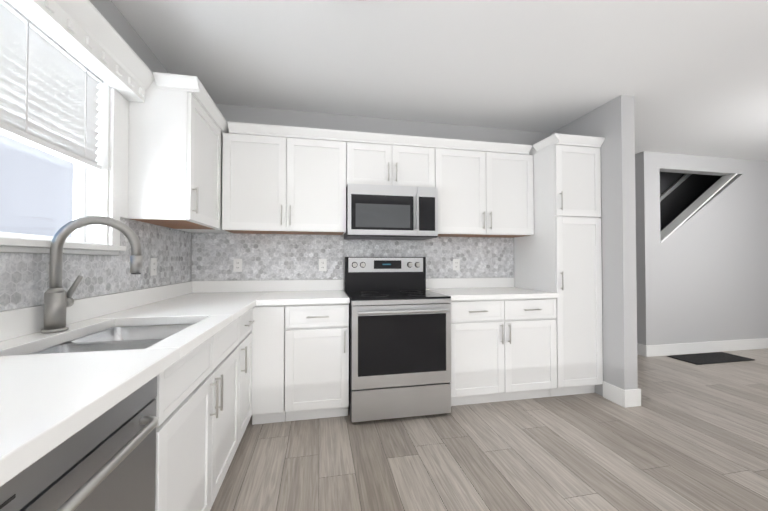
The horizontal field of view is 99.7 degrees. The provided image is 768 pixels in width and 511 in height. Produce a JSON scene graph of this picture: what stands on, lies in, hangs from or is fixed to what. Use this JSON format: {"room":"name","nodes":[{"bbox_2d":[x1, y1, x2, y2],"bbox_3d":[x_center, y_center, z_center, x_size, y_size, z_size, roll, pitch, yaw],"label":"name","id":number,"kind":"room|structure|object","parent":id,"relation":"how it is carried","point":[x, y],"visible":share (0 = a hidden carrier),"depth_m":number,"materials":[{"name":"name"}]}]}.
{"room":"kitchen","nodes":[
{"label":"kitchen","id":0,"kind":"room"},
{"bbox_2d":[0,0,190,310],"bbox_3d":[-1.220,-0.086,0.221,0.150,2.560,5.470,0,-1,-11],"label":"wall","id":1,"kind":"structure","parent":0,"point":[112,15],"depth_m":1.84,"materials":[{"name":"grey paint"}]},
{"bbox_2d":[0,81,128,254],"bbox_3d":[-1.401,-0.484,1.263,0.190,0.949,1.159,0,-1,-11],"label":"window","id":2,"kind":"structure","parent":1,"relation":"in","point":[103,191],"depth_m":1.67,"materials":[{"name":"white"}]},
{"bbox_2d":[0,0,102,169],"bbox_3d":[-1.383,-0.676,1.233,0.068,0.520,0.876,0,-1,-11],"label":"window blinds","id":3,"kind":"object","parent":2,"relation":"attached to","point":[49,96],"visible":0.98,"depth_m":1.34,"materials":[{"name":"white plastic"}]},
{"bbox_2d":[7,0,154,102],"bbox_3d":[-1.268,-0.971,1.235,0.144,0.162,1.284,0,-1,-11],"label":"window valance","id":4,"kind":"object","parent":1,"relation":"attached to","point":[86,34],"visible":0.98,"depth_m":1.43,"materials":[{"name":"white wood"}]},
{"bbox_2d":[127,72,229,232],"bbox_3d":[-1.369,-0.618,2.326,0.374,0.834,0.992,0,-1,-11],"label":"upper cabinet","id":5,"kind":"object","parent":1,"relation":"attached to","point":[178,125],"visible":0.94,"depth_m":1.90,"materials":[{"name":"white paint"}]},
{"bbox_2d":[0,218,513,310],"bbox_3d":[0.168,-0.009,1.466,3.057,0.409,3.269,0,-1,-11],"label":"backsplash","id":6,"kind":"structure","parent":1,"relation":"attached to","point":[24,279],"depth_m":2.82,"materials":[{"name":"tile"}]},
{"bbox_2d":[150,258,156,275],"bbox_3d":[-1.515,0.074,2.133,0.008,0.114,0.070,0,-1,-11],"label":"outlet","id":7,"kind":"object","parent":6,"relation":"attached to","point":[153,266],"visible":1,"depth_m":2.12,"materials":[{"name":"white plastic"}]},
{"bbox_2d":[233,259,241,271],"bbox_3d":[-1.278,0.085,2.832,0.070,0.114,0.008,0,-1,-11],"label":"electrical outlet","id":8,"kind":"object","parent":6,"relation":"attached to","point":[237,265],"visible":1,"depth_m":2.83,"materials":[{"name":"white plastic"}]},
{"bbox_2d":[319,259,326,270],"bbox_3d":[-0.562,0.087,2.975,0.070,0.114,0.008,0,-1,-11],"label":"electrical outlet","id":9,"kind":"object","parent":6,"relation":"attached to","point":[322,264],"visible":1,"depth_m":2.97,"materials":[{"name":"white plastic"}]},
{"bbox_2d":[453,259,459,269],"bbox_3d":[0.722,0.092,3.232,0.070,0.114,0.008,0,-1,-11],"label":"electrical outlet","id":10,"kind":"object","parent":6,"relation":"attached to","point":[456,264],"visible":1,"depth_m":3.23,"materials":[{"name":"white plastic"}]},
{"bbox_2d":[191,104,550,291],"bbox_3d":[0.122,-0.039,3.202,3.650,2.560,0.150,0,-1,-11],"label":"wall","id":11,"kind":"structure","parent":0,"point":[247,114],"depth_m":3.09,"materials":[{"name":"grey paint"}]},
{"bbox_2d":[222,121,349,234],"bbox_3d":[-0.820,-0.612,2.775,0.964,0.832,0.328,0,-1,-11],"label":"upper cabinet","id":12,"kind":"object","parent":11,"relation":"attached to","point":[278,179],"depth_m":2.61,"materials":[{"name":"white paint"}]},
{"bbox_2d":[350,131,437,187],"bbox_3d":[0.037,-0.805,2.950,0.780,0.440,0.328,0,-1,-11],"label":"upper cabinet","id":13,"kind":"object","parent":11,"relation":"attached to","point":[375,158],"depth_m":2.79,"materials":[{"name":"white paint"}]},
{"bbox_2d":[344,183,437,239],"bbox_3d":[0.049,-0.368,2.882,0.772,0.428,0.450,0,-1,-11],"label":"microwave","id":14,"kind":"object","parent":13,"relation":"attached to","point":[382,212],"visible":0.98,"depth_m":2.70,"materials":[{"name":"grey metal"}]},
{"bbox_2d":[438,138,533,237],"bbox_3d":[0.900,-0.607,3.120,0.976,0.832,0.328,0,-1,-11],"label":"upper cabinet","id":15,"kind":"object","parent":11,"relation":"attached to","point":[485,189],"depth_m":2.96,"materials":[{"name":"white paint"}]},
{"bbox_2d":[111,0,767,160],"bbox_3d":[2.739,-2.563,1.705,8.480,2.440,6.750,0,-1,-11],"label":"ceiling","id":16,"kind":"structure","parent":0,"point":[691,76],"depth_m":2.21,"materials":[{"name":"white paint"}]},
{"bbox_2d":[210,348,767,510],"bbox_3d":[2.739,1.277,1.644,8.480,0.120,6.750,0,-1,-11],"label":"floor","id":17,"kind":"structure","parent":0,"point":[686,436],"depth_m":1.98,"materials":[{"name":"grey wood"}]},
{"bbox_2d":[0,376,158,510],"bbox_3d":[-0.867,0.764,0.581,0.648,0.872,0.604,0,-1,-11],"label":"dishwasher","id":18,"kind":"object","parent":17,"relation":"on","point":[106,461],"visible":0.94,"depth_m":0.69,"materials":[{"name":"grey metal"}]},
{"bbox_2d":[28,314,243,510],"bbox_3d":[-1.062,0.775,1.391,0.618,0.876,1.045,0,-1,-11],"label":"base cabinet","id":19,"kind":"object","parent":17,"relation":"on","point":[203,397],"depth_m":1.30,"materials":[{"name":"white paint"}]},
{"bbox_2d":[244,308,254,431],"bbox_3d":[-1.182,0.785,1.994,0.618,0.876,0.437,0,-1,-11],"label":"base cabinet","id":20,"kind":"object","parent":17,"relation":"on","point":[248,316],"depth_m":2.16,"materials":[{"name":"white paint"}]},
{"bbox_2d":[0,280,267,486],"bbox_3d":[-1.006,0.366,1.224,0.660,0.345,3.267,0,-1,-11],"label":"countertop","id":21,"kind":"structure","parent":20,"relation":"on","point":[52,398],"depth_m":1.02,"materials":[{"name":"white stone"}]},
{"bbox_2d":[41,216,142,332],"bbox_3d":[-1.178,0.065,1.318,0.294,0.458,0.145,0,-1,-11],"label":"gooseneck faucet","id":22,"kind":"object","parent":21,"relation":"on","point":[58,299],"visible":1,"depth_m":1.26,"materials":[{"name":"silver metal"}]},
{"bbox_2d":[251,303,348,424],"bbox_3d":[-0.656,0.794,2.621,0.694,0.875,0.652,0,-1,-11],"label":"base cabinet","id":23,"kind":"object","parent":17,"relation":"on","point":[300,362],"visible":0.92,"depth_m":2.35,"materials":[{"name":"white paint"}]},
{"bbox_2d":[260,279,349,305],"bbox_3d":[-0.626,0.287,2.632,0.637,0.140,0.657,0,-1,-11],"label":"countertop","id":24,"kind":"structure","parent":23,"relation":"on","point":[274,292],"depth_m":2.79,"materials":[{"name":"white stone"}]},
{"bbox_2d":[345,257,450,421],"bbox_3d":[0.082,0.621,2.702,0.764,1.225,0.733,0,-1,-11],"label":"electric range","id":25,"kind":"object","parent":17,"relation":"on","point":[399,340],"visible":0.96,"depth_m":2.42,"materials":[{"name":"grey metal"}]},
{"bbox_2d":[450,298,556,405],"bbox_3d":[0.931,0.799,2.938,0.976,0.875,0.652,0,-1,-11],"label":"base cabinet","id":26,"kind":"object","parent":17,"relation":"on","point":[503,349],"visible":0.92,"depth_m":2.66,"materials":[{"name":"white paint"}]},
{"bbox_2d":[426,277,558,300],"bbox_3d":[0.930,0.291,2.951,0.979,0.140,0.643,0,-1,-11],"label":"countertop","id":27,"kind":"structure","parent":26,"relation":"on","point":[456,289],"depth_m":3.08,"materials":[{"name":"white stone"}]},
{"bbox_2d":[514,133,604,396],"bbox_3d":[1.616,0.108,3.080,0.501,2.262,0.664,0,-1,-11],"label":"pantry cabinet","id":28,"kind":"object","parent":17,"relation":"on","point":[559,251],"visible":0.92,"depth_m":2.83,"materials":[{"name":"white paint"}]},
{"bbox_2d":[667,352,754,364],"bbox_3d":[3.968,1.246,3.941,0.870,0.011,0.330,0,-1,-11],"label":"doormat","id":29,"kind":"object","parent":17,"relation":"on","point":[709,358],"visible":1,"depth_m":3.90,"materials":[{"name":"grey"}]},
{"bbox_2d":[551,95,637,395],"bbox_3d":[1.817,-0.031,3.699,0.130,2.560,2.100,0,-1,-11],"label":"wall","id":30,"kind":"structure","parent":0,"point":[612,122],"depth_m":2.70,"materials":[{"name":"grey paint"}]},
{"bbox_2d":[603,381,640,407],"bbox_3d":[1.819,1.179,3.671,0.162,0.140,2.114,0,-1,-11],"label":"baseboard","id":31,"kind":"structure","parent":30,"relation":"attached to","point":[623,397],"depth_m":2.65,"materials":[{"name":"white wood"}]},
{"bbox_2d":[660,172,721,231],"bbox_3d":[3.891,-1.226,5.280,4.810,5.000,0.150,0,-1,-11],"label":"wall","id":32,"kind":"structure","parent":0,"point":[683,196],"depth_m":5.41,"materials":[{"name":"black paint"}]},
{"bbox_2d":[660,173,690,201],"bbox_3d":[4.361,-0.845,5.242,3.031,2.263,0.098,0,-1,-11],"label":"handrail","id":33,"kind":"object","parent":32,"relation":"attached to","point":[676,184],"visible":0.1,"depth_m":5.28,"materials":[{"name":"white wood"}]},
{"bbox_2d":[635,151,767,344],"bbox_3d":[4.746,-1.240,4.421,3.170,5.000,0.130,0,-1,-11],"label":"wall","id":34,"kind":"structure","parent":0,"point":[702,274],"depth_m":4.22,"materials":[{"name":"grey paint"}]},
{"bbox_2d":[660,173,736,242],"bbox_3d":[4.091,-0.630,4.280,1.279,0.953,0.154,0,-1,-11],"label":"trim","id":35,"kind":"structure","parent":34,"relation":"on","point":[667,231],"depth_m":4.27,"materials":[{"name":"white wood"}]},
{"bbox_2d":[637,338,767,356],"bbox_3d":[4.763,1.190,4.378,3.134,0.140,0.146,0,-1,-11],"label":"baseboard","id":36,"kind":"structure","parent":34,"relation":"attached to","point":[692,348],"depth_m":4.17,"materials":[{"name":"white wood"}]}
]}

